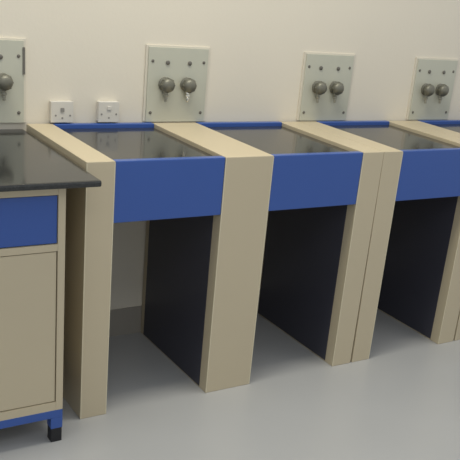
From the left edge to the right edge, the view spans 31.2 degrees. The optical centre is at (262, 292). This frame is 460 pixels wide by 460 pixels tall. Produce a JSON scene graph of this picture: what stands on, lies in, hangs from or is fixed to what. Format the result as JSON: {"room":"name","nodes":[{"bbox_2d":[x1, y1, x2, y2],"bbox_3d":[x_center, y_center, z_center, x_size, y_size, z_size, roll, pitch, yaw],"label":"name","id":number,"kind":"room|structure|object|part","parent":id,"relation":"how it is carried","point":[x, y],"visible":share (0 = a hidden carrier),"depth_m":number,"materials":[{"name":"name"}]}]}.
{"room":"science classroom","nodes":[
{"label":"science classroom","id":0,"kind":"room"},
{"bbox_2d":[0,0,459,309],"bbox_3d":[0.040,-1.288,2.898,8.200,2.950,0.100,-8,26,-32],"label":"wall","id":1,"kind":"structure","parent":0,"point":[84,53],"depth_m":2.97,"materials":[{"name":"paint"}]},
{"bbox_2d":[0,37,25,122],"bbox_3d":[-0.830,-0.637,2.491,0.244,0.257,0.053,-8,26,-32],"label":"valve plate","id":2,"kind":"object","parent":1,"relation":"attached to","point":[12,50],"visible":1,"depth_m":2.54,"materials":[{"name":"grey metal"}]},
{"bbox_3d":[-0.784,-0.639,2.508,0.053,0.053,0.031,-8,26,-32],"label":"knob","id":3,"kind":"part","parent":2,"relation":"part of","materials":[{"name":"metal"}]},
{"bbox_2d":[49,101,73,122],"bbox_3d":[-0.650,-0.584,2.661,0.075,0.068,0.025,-8,26,-32],"label":"wall socket","id":4,"kind":"object","parent":1,"relation":"attached to","point":[59,111],"visible":1,"depth_m":2.65,"materials":[{"name":"white plastic"}]},
{"bbox_2d":[96,101,118,121],"bbox_3d":[-0.516,-0.603,2.747,0.073,0.068,0.025,-8,26,-32],"label":"wall socket","id":5,"kind":"object","parent":1,"relation":"attached to","point":[107,111],"visible":1,"depth_m":2.74,"materials":[{"name":"white plastic"}]},
{"bbox_2d":[142,44,209,121],"bbox_3d":[-0.286,-0.713,2.839,0.244,0.257,0.053,-8,26,-32],"label":"valve plate","id":6,"kind":"object","parent":1,"relation":"attached to","point":[175,77],"visible":1,"depth_m":2.84,"materials":[{"name":"grey metal"}]},
{"bbox_3d":[-0.321,-0.704,2.804,0.053,0.053,0.031,-8,26,-32],"label":"knob","id":7,"kind":"part","parent":6,"relation":"part of","materials":[{"name":"metal"}]},
{"bbox_3d":[-0.251,-0.714,2.849,0.053,0.053,0.031,-8,26,-32],"label":"knob","id":8,"kind":"part","parent":6,"relation":"part of","materials":[{"name":"metal"}]},
{"bbox_2d":[109,289,260,336],"bbox_3d":[-0.077,0.047,3.375,8.200,0.108,0.006,-8,26,-32],"label":"baseboard","id":9,"kind":"structure","parent":1,"relation":"attached to","point":[123,321],"depth_m":3.09,"materials":[{"name":"tile"}]},
{"bbox_2d":[296,52,354,120],"bbox_3d":[0.260,-0.790,3.188,0.244,0.257,0.053,-8,26,-32],"label":"valve plate","id":10,"kind":"object","parent":1,"relation":"attached to","point":[326,78],"visible":1,"depth_m":3.19,"materials":[{"name":"grey metal"}]},
{"bbox_3d":[0.225,-0.781,3.153,0.053,0.053,0.031,-8,26,-32],"label":"knob","id":11,"kind":"part","parent":10,"relation":"part of","materials":[{"name":"metal"}]},
{"bbox_3d":[0.295,-0.790,3.198,0.053,0.053,0.031,-8,26,-32],"label":"knob","id":12,"kind":"part","parent":10,"relation":"part of","materials":[{"name":"metal"}]},
{"bbox_2d":[406,57,458,119],"bbox_3d":[0.737,-0.857,3.492,0.244,0.257,0.053,-8,26,-32],"label":"valve plate","id":13,"kind":"object","parent":1,"relation":"attached to","point":[433,80],"visible":1,"depth_m":3.49,"materials":[{"name":"grey metal"}]},
{"bbox_3d":[0.701,-0.848,3.458,0.053,0.053,0.031,-8,26,-32],"label":"knob","id":14,"kind":"part","parent":13,"relation":"part of","materials":[{"name":"metal"}]},
{"bbox_3d":[0.772,-0.858,3.502,0.053,0.053,0.031,-8,26,-32],"label":"knob","id":15,"kind":"part","parent":13,"relation":"part of","materials":[{"name":"metal"}]},
{"bbox_2d":[0,309,459,459],"bbox_3d":[1.232,1.001,1.536,8.200,0.050,5.107,-8,26,-32],"label":"floor","id":16,"kind":"structure","parent":0,"point":[401,402],"depth_m":2.70,"materials":[{"name":"grey plastic"}]},
{"bbox_2d":[0,189,65,441],"bbox_3d":[-0.913,0.004,2.345,0.510,0.766,0.573,-8,26,-32],"label":"base cabinet","id":17,"kind":"object","parent":16,"relation":"on","point":[32,222],"visible":0.88,"depth_m":2.20,"materials":[{"name":"beige laminate"}]},
{"bbox_3d":[-0.768,0.126,2.144,0.466,0.450,0.017,-8,26,-32],"label":"door","id":18,"kind":"part","parent":17,"relation":"part of","materials":[{"name":"beige laminate"}]},
{"bbox_3d":[-0.811,-0.215,2.137,0.467,0.130,0.296,-8,26,-32],"label":"drawer","id":19,"kind":"part","parent":17,"relation":"part of","materials":[{"name":"blue laminate"}]},
{"bbox_3d":[-0.943,0.273,2.451,0.510,0.025,0.573,-8,26,-32],"label":"frame","id":20,"kind":"part","parent":17,"relation":"part of","materials":[{"name":"blue metal"}]},
{"bbox_2d":[0,129,101,191],"bbox_3d":[-0.852,-0.359,2.208,0.631,0.018,0.644,-8,26,-32],"label":"countertop","id":21,"kind":"structure","parent":17,"relation":"on","point":[27,163],"depth_m":2.19,"materials":[{"name":"black stone"}]},
{"bbox_3d":[-0.602,0.370,2.384,0.034,0.035,0.034,-8,26,-32],"label":"leg","id":22,"kind":"part","parent":17,"relation":"part of","materials":[{"name":"blue metal"}]},
{"bbox_2d":[26,121,383,418],"bbox_3d":[-0.210,-0.137,2.852,1.062,0.802,0.513,-8,26,-32],"label":"table","id":23,"kind":"object","parent":16,"relation":"on","point":[206,217],"visible":0.93,"depth_m":2.69,"materials":[{"name":"beige laminate"}]},
{"bbox_3d":[-0.619,-0.079,2.591,0.084,0.800,0.512,-8,26,-32],"label":"panel","id":24,"kind":"part","parent":23,"relation":"part of","materials":[{"name":"beige laminate"}]},
{"bbox_3d":[-0.532,-0.517,2.767,0.354,0.102,0.023,-8,26,-32],"label":"rail","id":25,"kind":"part","parent":23,"relation":"part of","materials":[{"name":"blue laminate"}]},
{"bbox_2d":[62,128,211,159],"bbox_3d":[-0.399,-0.449,2.574,0.348,0.033,0.458,-8,26,-32],"label":"countertop","id":26,"kind":"structure","parent":23,"relation":"on","point":[115,143],"depth_m":2.57,"materials":[{"name":"black stone"}]},
{"bbox_3d":[-0.215,-0.135,2.849,0.173,0.800,0.512,-8,26,-32],"label":"panel","id":27,"kind":"part","parent":23,"relation":"part of","materials":[{"name":"beige laminate"}]},
{"bbox_3d":[-0.087,-0.579,3.051,0.361,0.102,0.023,-8,26,-32],"label":"rail","id":28,"kind":"part","parent":23,"relation":"part of","materials":[{"name":"blue laminate"}]},
{"bbox_2d":[207,126,348,153],"bbox_3d":[0.045,-0.511,2.858,0.356,0.033,0.458,-8,26,-32],"label":"countertop","id":29,"kind":"structure","parent":23,"relation":"on","point":[268,139],"depth_m":2.86,"materials":[{"name":"black stone"}]},
{"bbox_3d":[0.197,-0.193,3.113,0.089,0.800,0.512,-8,26,-32],"label":"panel","id":30,"kind":"part","parent":23,"relation":"part of","materials":[{"name":"beige laminate"}]},
{"bbox_2d":[301,120,459,361],"bbox_3d":[0.461,-0.231,3.281,0.540,0.802,0.513,-8,26,-32],"label":"table","id":31,"kind":"object","parent":16,"relation":"on","point":[412,273],"visible":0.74,"depth_m":3.23,"materials":[{"name":"beige laminate"}]},
{"bbox_3d":[0.271,-0.204,3.160,0.086,0.800,0.512,-8,26,-32],"label":"panel","id":32,"kind":"part","parent":31,"relation":"part of","materials":[{"name":"beige laminate"}]},
{"bbox_3d":[0.363,-0.643,3.339,0.363,0.102,0.023,-8,26,-32],"label":"rail","id":33,"kind":"part","parent":31,"relation":"part of","materials":[{"name":"blue laminate"}]},
{"bbox_2d":[331,125,459,149],"bbox_3d":[0.496,-0.574,3.146,0.358,0.033,0.458,-8,26,-32],"label":"countertop","id":34,"kind":"structure","parent":31,"relation":"on","point":[388,135],"depth_m":3.15,"materials":[{"name":"black stone"}]},
{"bbox_3d":[0.649,-0.257,3.402,0.090,0.800,0.512,-8,26,-32],"label":"panel","id":35,"kind":"part","parent":31,"relation":"part of","materials":[{"name":"beige laminate"}]},
{"bbox_2d":[405,120,459,340],"bbox_3d":[0.912,-0.294,3.569,0.536,0.802,0.513,-8,26,-32],"label":"table","id":36,"kind":"object","parent":16,"relation":"on","point":[424,123],"visible":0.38,"depth_m":3.39,"materials":[{"name":"beige laminate"}]},
{"bbox_3d":[0.816,-0.706,3.628,0.362,0.102,0.023,-8,26,-32],"label":"rail","id":37,"kind":"part","parent":36,"relation":"part of","materials":[{"name":"blue laminate"}]},
{"bbox_2d":[431,124,459,132],"bbox_3d":[0.949,-0.638,3.435,0.357,0.033,0.458,-8,26,-32],"label":"countertop","id":38,"kind":"structure","parent":36,"relation":"on","point":[453,127],"depth_m":3.53,"materials":[{"name":"black stone"}]}
]}

